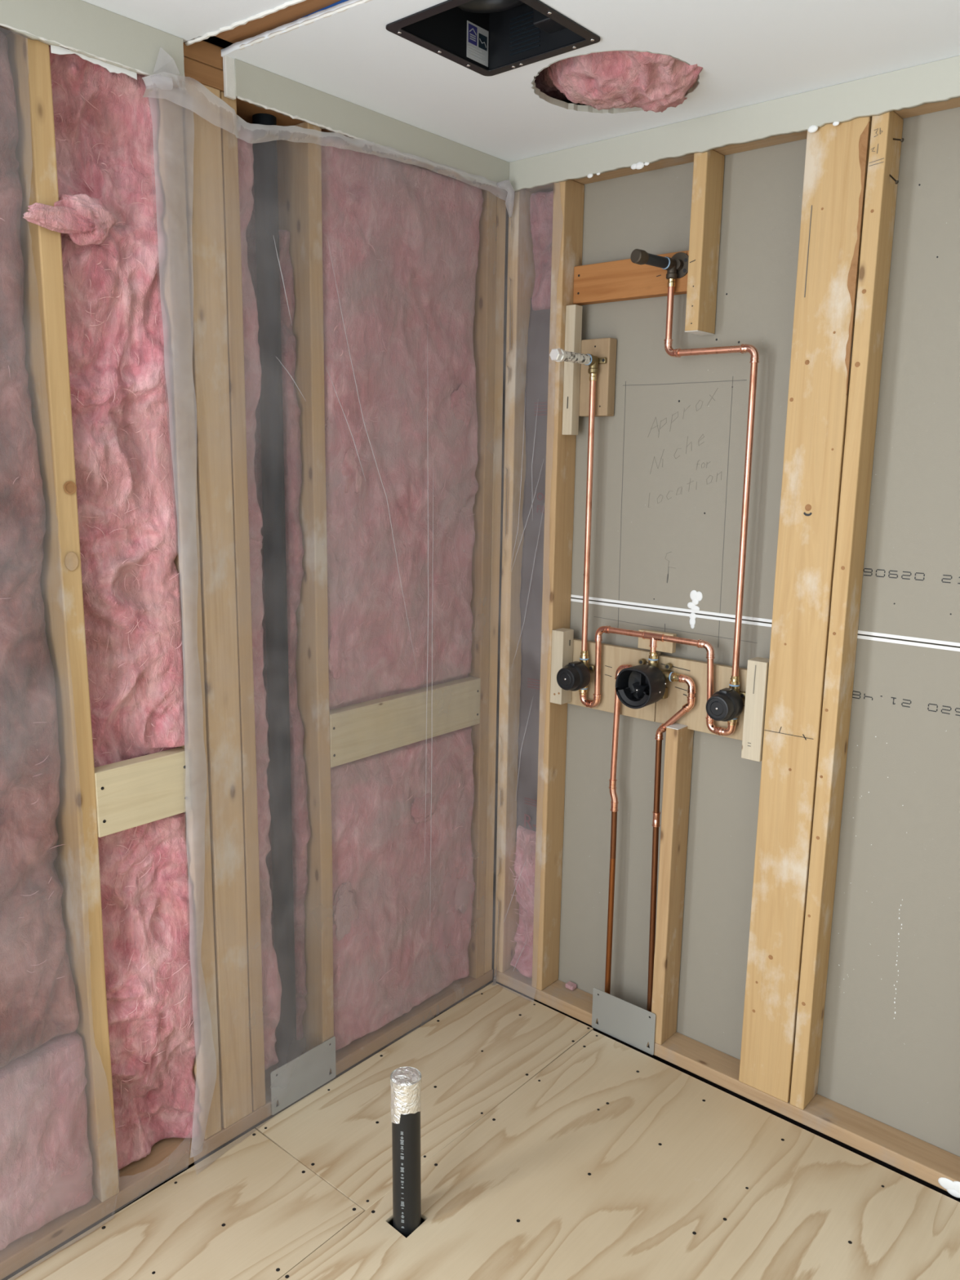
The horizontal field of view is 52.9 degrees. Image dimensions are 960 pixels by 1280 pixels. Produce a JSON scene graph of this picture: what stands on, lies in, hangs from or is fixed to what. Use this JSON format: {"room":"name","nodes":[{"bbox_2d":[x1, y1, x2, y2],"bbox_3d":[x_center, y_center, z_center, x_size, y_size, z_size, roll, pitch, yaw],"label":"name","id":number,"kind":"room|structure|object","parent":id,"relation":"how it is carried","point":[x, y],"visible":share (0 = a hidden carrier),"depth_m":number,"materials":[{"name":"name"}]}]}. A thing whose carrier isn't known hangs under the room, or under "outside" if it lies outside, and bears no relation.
{"room":"unfinished bathroom","nodes":[
{"label":"unfinished bathroom","id":0,"kind":"room"},
{"bbox_2d":[1,35,476,1279],"bbox_3d":[-1.169,0.047,1.650,0.028,3.100,3.800,10,14,40],"label":"wall","id":1,"kind":"structure","parent":0,"point":[104,1218],"depth_m":2.38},
{"bbox_2d":[7,982,959,1279],"bbox_3d":[0.410,1.435,1.210,2.993,0.019,2.344,10,14,40],"label":"floor","id":2,"kind":"structure","parent":0,"point":[613,1161],"depth_m":2.18,"materials":[{"name":"brown wood"}]},
{"bbox_2d":[0,1063,277,1279],"bbox_3d":[-0.734,1.200,2.217,0.156,0.039,0.778,10,14,40],"label":"plate","id":3,"kind":"object","parent":2,"relation":"on","point":[165,1159],"depth_m":2.14,"materials":[{"name":"beige wood"}]},
{"bbox_2d":[0,1031,93,1250],"bbox_3d":[-0.990,1.027,1.930,0.138,0.385,0.393,10,14,40],"label":"insulation batt","id":4,"kind":"object","parent":3,"relation":"on","point":[46,1171],"visible":1,"depth_m":1.96,"materials":[{"name":"pink fabric"}]},
{"bbox_2d":[0,31,79,1067],"bbox_3d":[-0.973,-0.097,1.720,0.136,1.898,0.395,10,14,40],"label":"insulation batt","id":5,"kind":"object","parent":4,"relation":"on","point":[38,1005],"visible":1,"depth_m":1.84,"materials":[{"name":"pink glass"}]},
{"bbox_2d":[4,31,119,1202],"bbox_3d":[-0.832,0.065,1.919,0.145,2.299,0.045,10,14,40],"label":"stud","id":6,"kind":"object","parent":3,"relation":"on","point":[77,864],"visible":0.79,"depth_m":1.85,"materials":[{"name":"brown wood"}]},
{"bbox_2d":[94,746,191,837],"bbox_3d":[-0.712,0.317,2.030,0.038,0.137,0.214,10,14,40],"label":"board","id":7,"kind":"object","parent":6,"relation":"attached to","point":[135,792],"visible":0.95,"depth_m":2.01,"materials":[{"name":"brown wood"}]},
{"bbox_2d":[48,45,200,1170],"bbox_3d":[-0.743,0.051,2.003,0.160,2.285,0.244,10,14,40],"label":"insulation batt","id":8,"kind":"object","parent":3,"relation":"on","point":[120,380],"visible":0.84,"depth_m":1.96,"materials":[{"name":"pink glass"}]},
{"bbox_2d":[22,202,96,233],"bbox_3d":[-0.747,-0.749,1.719,0.020,0.045,0.135,10,14,40],"label":"tuft","id":9,"kind":"object","parent":8,"relation":"attached to","point":[63,220],"visible":1,"depth_m":1.71,"materials":[{"name":"pink fabric"}]},
{"bbox_2d":[156,81,221,1139],"bbox_3d":[-0.663,0.031,2.113,0.141,2.299,0.048,10,14,40],"label":"stud","id":10,"kind":"object","parent":3,"relation":"on","point":[171,170],"visible":0.41,"depth_m":2.03,"materials":[{"name":"brown wood"}]},
{"bbox_2d":[390,1066,422,1237],"bbox_3d":[-0.158,1.180,2.073,0.068,0.548,0.066,10,14,40],"label":"drain pipe","id":11,"kind":"object","parent":2,"relation":"in","point":[405,1082],"visible":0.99,"depth_m":2.03,"materials":[{"name":"black plastic"}]},
{"bbox_2d":[400,1131,404,1228],"bbox_3d":[-0.164,1.139,2.035,0.009,0.230,0.001,3,11,12],"label":"print","id":12,"kind":"object","parent":11,"relation":"attached to","point":[402,1133],"depth_m":2.03},
{"bbox_2d":[335,968,493,1075],"bbox_3d":[-0.182,1.100,2.791,0.084,0.039,0.675,10,14,40],"label":"plate","id":13,"kind":"object","parent":2,"relation":"on","point":[358,1049],"depth_m":2.77,"materials":[{"name":"beige wood"}]},
{"bbox_2d":[182,83,252,1128],"bbox_3d":[-0.580,0.029,2.131,0.041,2.299,0.082,10,14,40],"label":"stud","id":14,"kind":"object","parent":13,"relation":"on","point":[202,151],"visible":0.72,"depth_m":2.09,"materials":[{"name":"brown wood"}]},
{"bbox_2d":[220,91,265,1111],"bbox_3d":[-0.577,0.014,2.211,0.142,2.299,0.039,10,14,40],"label":"stud","id":15,"kind":"object","parent":13,"relation":"on","point":[228,140],"visible":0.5,"depth_m":2.14,"materials":[{"name":"brown wood"}]},
{"bbox_2d":[237,124,276,1053],"bbox_3d":[-0.536,-0.006,2.319,0.055,2.285,0.181,10,14,40],"label":"insulation batt","id":16,"kind":"object","parent":13,"relation":"on","point":[251,228],"visible":0.07,"depth_m":2.24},
{"bbox_2d":[279,229,311,1040],"bbox_3d":[-0.452,0.068,2.352,0.080,2.020,0.042,10,14,40],"label":"insulation","id":17,"kind":"object","parent":16,"relation":"attached to","point":[291,412],"visible":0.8,"depth_m":2.30},
{"bbox_2d":[252,113,297,1067],"bbox_3d":[-0.484,-0.002,2.303,0.051,2.299,0.051,10,14,40],"label":"vent pipe","id":18,"kind":"object","parent":13,"relation":"on","point":[265,157],"visible":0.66,"depth_m":2.25,"materials":[{"name":"black"}]},
{"bbox_2d":[270,1035,336,1115],"bbox_3d":[-0.451,1.111,2.470,0.006,0.119,0.208,10,14,40],"label":"plate","id":19,"kind":"object","parent":13,"relation":"attached to","point":[292,1081],"visible":1,"depth_m":2.46,"materials":[{"name":"silver metal"}]},
{"bbox_2d":[276,121,333,1055],"bbox_3d":[-0.432,-0.015,2.376,0.144,2.299,0.041,10,14,40],"label":"stud","id":20,"kind":"object","parent":13,"relation":"on","point":[299,153],"visible":0.56,"depth_m":2.30,"materials":[{"name":"brown wood"}]},
{"bbox_2d":[183,56,223,92],"bbox_3d":[-0.533,-1.109,1.860,0.097,0.038,0.148,10,14,40],"label":"plate","id":21,"kind":"object","parent":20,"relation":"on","point":[206,75],"depth_m":1.91,"materials":[{"name":"brown wood"}]},
{"bbox_2d":[0,0,184,82],"bbox_3d":[-0.811,-1.056,1.591,0.014,0.099,0.736,10,14,40],"label":"strip","id":22,"kind":"object","parent":21,"relation":"attached to","point":[117,43],"visible":0.88,"depth_m":1.73,"materials":[{"name":"white paint"}]},
{"bbox_2d":[182,37,223,71],"bbox_3d":[-0.545,-1.177,2.003,0.140,0.043,1.740,10,14,40],"label":"plate","id":23,"kind":"object","parent":21,"relation":"on","point":[202,51],"visible":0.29,"depth_m":1.90,"materials":[{"name":"brown wood"}]},
{"bbox_2d":[235,97,303,130],"bbox_3d":[-0.488,-1.150,2.083,0.124,0.038,0.177,10,14,40],"label":"plate","id":24,"kind":"object","parent":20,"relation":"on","point":[245,110],"depth_m":2.07,"materials":[{"name":"brown wood"}]},
{"bbox_2d":[321,128,343,142],"bbox_3d":[-0.334,-1.169,2.198,0.036,0.038,0.086,10,14,40],"label":"plate","id":25,"kind":"object","parent":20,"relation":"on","point":[338,138],"depth_m":2.21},
{"bbox_2d":[364,144,382,153],"bbox_3d":[-0.252,-1.186,2.293,0.039,0.038,0.065,10,14,40],"label":"plate","id":26,"kind":"object","parent":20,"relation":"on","point":[371,148],"depth_m":2.29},
{"bbox_2d":[142,52,544,1157],"bbox_3d":[-0.437,0.035,2.122,0.189,2.366,1.732,10,14,40],"label":"plastic sheet","id":27,"kind":"object","parent":26,"relation":"attached to","point":[173,305],"visible":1,"depth_m":2.13,"materials":[{"name":"clear plastic"}]},
{"bbox_2d":[222,55,509,186],"bbox_3d":[-0.214,-1.193,2.269,0.016,0.087,0.906,10,14,40],"label":"strip","id":28,"kind":"object","parent":26,"relation":"attached to","point":[245,82],"visible":0.88,"depth_m":2.17,"materials":[{"name":"white paint"}]},
{"bbox_2d":[329,675,480,767],"bbox_3d":[-0.198,0.212,2.617,0.038,0.137,0.568,10,14,40],"label":"board","id":29,"kind":"object","parent":20,"relation":"attached to","point":[359,731],"visible":0.96,"depth_m":2.58,"materials":[{"name":"brown wood"}]},
{"bbox_2d":[411,164,456,179],"bbox_3d":[-0.104,-1.214,2.457,0.034,0.038,0.163,10,14,40],"label":"plate","id":30,"kind":"object","parent":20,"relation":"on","point":[434,169],"depth_m":2.46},
{"bbox_2d":[321,135,484,1050],"bbox_3d":[-0.231,-0.054,2.599,0.144,2.285,0.568,10,14,40],"label":"insulation batt","id":31,"kind":"object","parent":13,"relation":"on","point":[403,238],"visible":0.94,"depth_m":2.52,"materials":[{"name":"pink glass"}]},
{"bbox_2d":[467,183,497,978],"bbox_3d":[-0.035,-0.094,2.828,0.143,2.299,0.040,10,14,40],"label":"stud","id":32,"kind":"object","parent":13,"relation":"on","point":[484,322],"visible":0.41,"depth_m":2.75,"materials":[{"name":"brown wood"}]},
{"bbox_2d":[484,196,506,973],"bbox_3d":[-0.009,-0.099,2.858,0.142,2.299,0.040,10,14,40],"label":"stud","id":33,"kind":"object","parent":13,"relation":"on","point":[500,203],"visible":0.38,"depth_m":2.79,"materials":[{"name":"brown wood"}]},
{"bbox_2d":[493,966,592,1025],"bbox_3d":[0.209,1.081,2.926,0.396,0.042,0.136,10,14,40],"label":"plate","id":34,"kind":"object","parent":2,"relation":"on","point":[577,1003],"depth_m":2.92,"materials":[{"name":"beige wood"}]},
{"bbox_2d":[493,189,535,973],"bbox_3d":[0.103,-0.096,2.851,0.038,2.299,0.091,10,14,40],"label":"stud","id":35,"kind":"object","parent":34,"relation":"on","point":[521,266],"visible":0.77,"depth_m":2.80,"materials":[{"name":"brown wood"}]},
{"bbox_2d":[509,825,536,977],"bbox_3d":[0.143,0.802,2.977,0.132,0.475,0.080,10,14,40],"label":"insulation batt","id":36,"kind":"object","parent":34,"relation":"on","point":[526,838],"visible":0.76,"depth_m":2.96,"materials":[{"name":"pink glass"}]},
{"bbox_2d":[515,297,550,840],"bbox_3d":[0.172,-0.159,2.801,0.111,1.600,0.055,10,14,40],"label":"insulation","id":37,"kind":"object","parent":36,"relation":"on","point":[538,343],"visible":0.64,"depth_m":2.79},
{"bbox_2d":[529,190,553,311],"bbox_3d":[0.182,-1.058,2.628,0.112,0.310,0.065,10,14,40],"label":"insulation batt","id":38,"kind":"object","parent":37,"relation":"on","point":[541,203],"visible":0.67,"depth_m":2.62,"materials":[{"name":"pink fabric"}]},
{"bbox_2d":[531,179,584,990],"bbox_3d":[0.218,-0.076,2.754,0.039,2.299,0.090,10,14,40],"label":"stud","id":39,"kind":"object","parent":34,"relation":"on","point":[568,195],"visible":0.86,"depth_m":2.72,"materials":[{"name":"brown wood"}]},
{"bbox_2d":[524,183,553,192],"bbox_3d":[0.174,-1.238,2.605,0.091,0.038,0.060,10,14,40],"label":"plate","id":40,"kind":"object","parent":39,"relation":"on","point":[548,188],"depth_m":2.61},
{"bbox_2d":[550,627,573,704],"bbox_3d":[0.232,0.074,2.739,0.041,0.210,0.052,10,14,40],"label":"block","id":41,"kind":"object","parent":39,"relation":"attached to","point":[562,655],"visible":0.92,"depth_m":2.72,"materials":[{"name":"brown wood"}]},
{"bbox_2d":[561,304,582,435],"bbox_3d":[0.248,-0.724,2.601,0.032,0.337,0.036,10,14,40],"label":"board","id":42,"kind":"object","parent":39,"relation":"attached to","point":[573,328],"visible":0.97,"depth_m":2.59,"materials":[{"name":"brown wood"}]},
{"bbox_2d":[578,337,617,417],"bbox_3d":[0.316,-0.702,2.590,0.092,0.200,0.037,10,14,40],"label":"block","id":43,"kind":"object","parent":42,"relation":"attached to","point":[602,347],"visible":0.84,"depth_m":2.57,"materials":[{"name":"beige wood"}]},
{"bbox_2d":[567,638,661,721],"bbox_3d":[0.357,0.106,2.682,0.311,0.188,0.019,10,14,40],"label":"plywood backer","id":44,"kind":"object","parent":39,"relation":"attached to","point":[612,656],"visible":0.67,"depth_m":2.67,"materials":[{"name":"brown wood"}]},
{"bbox_2d":[637,628,676,653],"bbox_3d":[0.466,0.003,2.544,0.104,0.050,0.020,10,14,40],"label":"block","id":45,"kind":"object","parent":44,"relation":"attached to","point":[665,646],"visible":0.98,"depth_m":2.53,"materials":[{"name":"brown wood"}]},
{"bbox_2d":[572,153,693,184],"bbox_3d":[0.389,-1.200,2.422,0.355,0.038,0.062,10,14,40],"label":"plate","id":46,"kind":"object","parent":39,"relation":"on","point":[663,163],"depth_m":2.43,"materials":[{"name":"brown wood"}]},
{"bbox_2d":[684,149,724,335],"bbox_3d":[0.539,-0.950,2.318,0.037,0.410,0.089,10,14,40],"label":"stud","id":47,"kind":"object","parent":46,"relation":"hanging from","point":[708,166],"visible":1,"depth_m":2.30,"materials":[{"name":"brown wood"}]},
{"bbox_2d":[573,250,688,305],"bbox_3d":[0.401,-0.926,2.476,0.370,0.095,0.037,10,14,40],"label":"board","id":48,"kind":"object","parent":47,"relation":"attached to","point":[621,280],"visible":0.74,"depth_m":2.49,"materials":[{"name":"brown wood"}]},
{"bbox_2d":[713,130,807,155],"bbox_3d":[0.646,-1.155,2.204,0.223,0.038,0.064,10,14,40],"label":"plate","id":49,"kind":"object","parent":39,"relation":"on","point":[782,139],"depth_m":2.21,"materials":[{"name":"brown wood"}]},
{"bbox_2d":[509,55,959,191],"bbox_3d":[1.212,-1.042,1.645,2.986,0.085,0.015,10,14,40],"label":"strip","id":50,"kind":"object","parent":49,"relation":"attached to","point":[939,81],"visible":1,"depth_m":2.15,"materials":[{"name":"white paint"}]},
{"bbox_2d":[893,97,959,118],"bbox_3d":[0.921,-1.107,1.973,0.127,0.038,0.060,10,14,40],"label":"plate","id":51,"kind":"object","parent":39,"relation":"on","point":[925,108],"depth_m":1.98,"materials":[{"name":"brown wood"}]},
{"bbox_2d":[564,981,576,990],"bbox_3d":[0.277,1.052,2.938,0.030,0.014,0.024,10,14,40],"label":"scrap","id":52,"kind":"object","parent":34,"relation":"on","point":[569,984],"visible":1,"depth_m":2.93,"materials":[{"name":"pink fabric"}]},
{"bbox_2d":[591,987,655,1055],"bbox_3d":[0.405,1.075,2.728,0.206,0.125,0.006,10,14,40],"label":"plate","id":53,"kind":"object","parent":34,"relation":"attached to","point":[628,1023],"visible":1,"depth_m":2.72,"materials":[{"name":"silver metal"}]},
{"bbox_2d":[549,248,759,1012],"bbox_3d":[0.411,0.105,2.493,0.529,2.122,0.194,10,14,40],"label":"shower pipework","id":54,"kind":"object","parent":34,"relation":"on","point":[642,685],"visible":1,"depth_m":2.52,"materials":[{"name":"orange metal"}]},
{"bbox_2d":[651,723,693,1044],"bbox_3d":[0.519,0.665,2.618,0.037,0.902,0.088,10,14,40],"label":"stud","id":55,"kind":"object","parent":34,"relation":"on","point":[679,739],"visible":0.91,"depth_m":2.59,"materials":[{"name":"brown wood"}]},
{"bbox_2d":[655,654,746,740],"bbox_3d":[0.600,0.151,2.478,0.327,0.182,0.019,10,14,40],"label":"plywood backer","id":56,"kind":"object","parent":55,"relation":"attached to","point":[695,719],"visible":0.52,"depth_m":2.50,"materials":[{"name":"brown wood"}]},
{"bbox_2d":[653,1031,959,1198],"bbox_3d":[0.795,1.183,2.428,0.796,0.042,0.141,10,14,40],"label":"plate","id":57,"kind":"object","parent":2,"relation":"on","point":[930,1163],"depth_m":2.37,"materials":[{"name":"beige wood"}]},
{"bbox_2d":[738,116,871,1102],"bbox_3d":[0.752,0.024,2.269,0.135,2.299,0.040,10,14,40],"label":"stud","id":58,"kind":"object","parent":57,"relation":"on","point":[837,159],"visible":0.94,"depth_m":2.22,"materials":[{"name":"brown wood"}]},
{"bbox_2d":[741,657,768,761],"bbox_3d":[0.680,0.169,2.360,0.050,0.247,0.054,10,14,40],"label":"board","id":59,"kind":"object","parent":58,"relation":"attached to","point":[757,668],"visible":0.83,"depth_m":2.34,"materials":[{"name":"beige wood"}]},
{"bbox_2d":[790,111,903,1109],"bbox_3d":[0.844,0.033,2.224,0.060,2.299,0.092,10,14,40],"label":"stud","id":60,"kind":"object","parent":57,"relation":"on","point":[886,136],"visible":1,"depth_m":2.18,"materials":[{"name":"brown wood"}]},
{"bbox_2d":[81,0,959,162],"bbox_3d":[0.030,-0.857,0.309,3.020,0.018,3.600,10,14,40],"label":"ceiling","id":61,"kind":"structure","parent":0,"point":[749,52],"depth_m":1.88,"materials":[{"name":"grey paint"}]},
{"bbox_2d":[292,0,348,22],"bbox_3d":[-0.273,-1.146,1.751,0.320,0.008,0.002,10,14,40],"label":"tape","id":62,"kind":"object","parent":61,"relation":"attached to","point":[340,1],"visible":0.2,"depth_m":1.75,"materials":[{"name":"blue plastic"}]},
{"bbox_2d":[386,0,599,75],"bbox_3d":[0.028,-1.204,1.789,0.288,0.153,0.300,10,14,40],"label":"exhaust fan housing","id":63,"kind":"object","parent":61,"relation":"attached to","point":[486,37],"visible":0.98,"depth_m":1.90,"materials":[{"name":"black plastic"}]},
{"bbox_2d":[467,27,484,62],"bbox_3d":[-0.007,-1.199,1.943,0.001,0.051,0.053,10,14,40],"label":"print","id":64,"kind":"object","parent":63,"relation":"on","point":[476,36],"depth_m":1.94},
{"bbox_2d":[534,50,702,112],"bbox_3d":[0.281,-1.291,2.072,0.590,0.302,0.404,10,14,40],"label":"clump","id":65,"kind":"object","parent":61,"relation":"in","point":[646,81],"visible":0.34,"depth_m":1.99,"materials":[{"name":"pink fabric"}]},
{"bbox_2d":[476,99,959,1202],"bbox_3d":[1.263,0.021,1.989,3.270,3.100,0.111,10,14,40],"label":"wall","id":66,"kind":"structure","parent":0,"point":[668,468],"depth_m":2.36,"materials":[{"name":"grey paint"}]},
{"bbox_2d":[687,590,702,628],"bbox_3d":[0.558,-0.079,2.515,0.042,0.102,0.004,10,14,40],"label":"compound patch","id":67,"kind":"object","parent":66,"relation":"attached to","point":[695,596],"visible":1,"depth_m":2.51,"materials":[{"name":"white paint"}]},
{"bbox_2d":[570,594,959,651],"bbox_3d":[0.670,-0.044,2.423,1.380,0.008,0.001,10,14,40],"label":"trim","id":68,"kind":"structure","parent":66,"relation":"attached to","point":[949,648],"depth_m":2.43,"materials":[{"name":"white plastic"}]},
{"bbox_3d":[0.520,-1.075,0.938,3.140,0.182,0.056,10,14,40],"label":"joist","id":69,"kind":"object","parent":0,"visible":0},
{"bbox_2d":[214,0,340,43],"bbox_3d":[0.634,-1.076,0.948,2.980,0.179,0.102,10,14,40],"label":"joist","id":70,"kind":"object","parent":69,"relation":"attached to","point":[251,28],"visible":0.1,"depth_m":1.82,"materials":[{"name":"brown wood"}]}
]}

